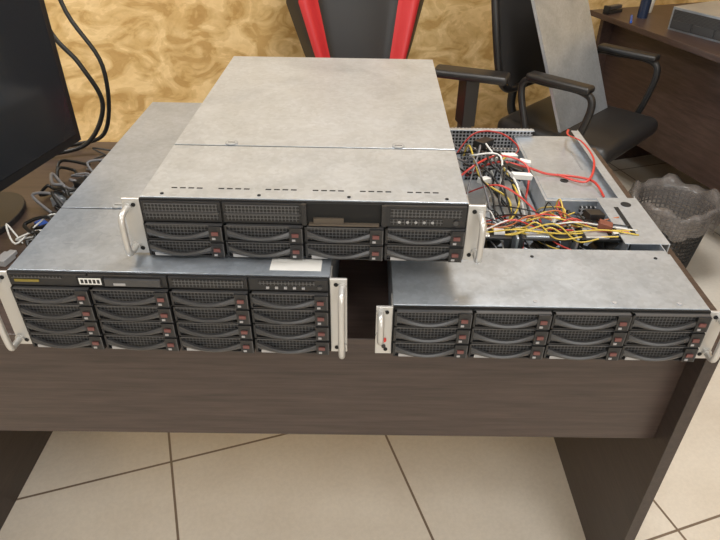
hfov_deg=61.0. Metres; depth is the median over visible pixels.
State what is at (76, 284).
server
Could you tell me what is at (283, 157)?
server
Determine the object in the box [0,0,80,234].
computer monitor
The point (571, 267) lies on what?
server
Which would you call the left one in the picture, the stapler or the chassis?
the stapler
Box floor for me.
[0,155,719,539]
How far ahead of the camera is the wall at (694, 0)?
3.04 m
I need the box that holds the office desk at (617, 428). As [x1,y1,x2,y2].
[0,142,719,539]
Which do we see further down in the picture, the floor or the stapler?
the floor
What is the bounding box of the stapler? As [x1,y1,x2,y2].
[603,4,621,14]
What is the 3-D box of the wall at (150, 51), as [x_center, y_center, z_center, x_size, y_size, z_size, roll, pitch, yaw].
[-0.810,-1.500,2.056,5.440,2.800,0.100,-10,36,-15]
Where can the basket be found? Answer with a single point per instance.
(684, 213)
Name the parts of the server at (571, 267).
panel, lid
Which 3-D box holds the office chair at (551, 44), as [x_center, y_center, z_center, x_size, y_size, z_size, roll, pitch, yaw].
[0.816,-0.639,2.387,0.650,1.042,0.617,30,44,35]
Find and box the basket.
[628,173,719,267]
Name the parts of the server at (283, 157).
lid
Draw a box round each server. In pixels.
[0,102,346,358]
[118,56,486,263]
[375,128,719,362]
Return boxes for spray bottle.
[637,0,651,18]
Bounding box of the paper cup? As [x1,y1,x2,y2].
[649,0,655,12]
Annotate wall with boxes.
[44,0,693,141]
[694,0,715,2]
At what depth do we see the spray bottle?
2.61 m
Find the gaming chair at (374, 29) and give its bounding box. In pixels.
[286,0,510,127]
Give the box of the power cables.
[52,0,110,154]
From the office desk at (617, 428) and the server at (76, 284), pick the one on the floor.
the office desk at (617, 428)
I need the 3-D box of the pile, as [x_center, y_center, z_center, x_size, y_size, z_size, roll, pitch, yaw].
[-0.578,-0.149,1.231,0.169,0.038,0.492,1,35,0]
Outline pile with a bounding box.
[0,147,110,266]
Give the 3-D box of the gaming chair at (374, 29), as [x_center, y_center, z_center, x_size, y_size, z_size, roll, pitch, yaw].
[0.033,-0.689,2.235,0.954,1.282,0.742,-6,36,-10]
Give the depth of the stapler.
2.68 m
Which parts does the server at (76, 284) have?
lid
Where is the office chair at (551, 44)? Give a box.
[491,0,660,163]
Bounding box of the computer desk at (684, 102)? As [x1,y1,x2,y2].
[590,2,719,192]
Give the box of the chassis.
[668,0,719,42]
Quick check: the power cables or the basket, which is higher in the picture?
the power cables

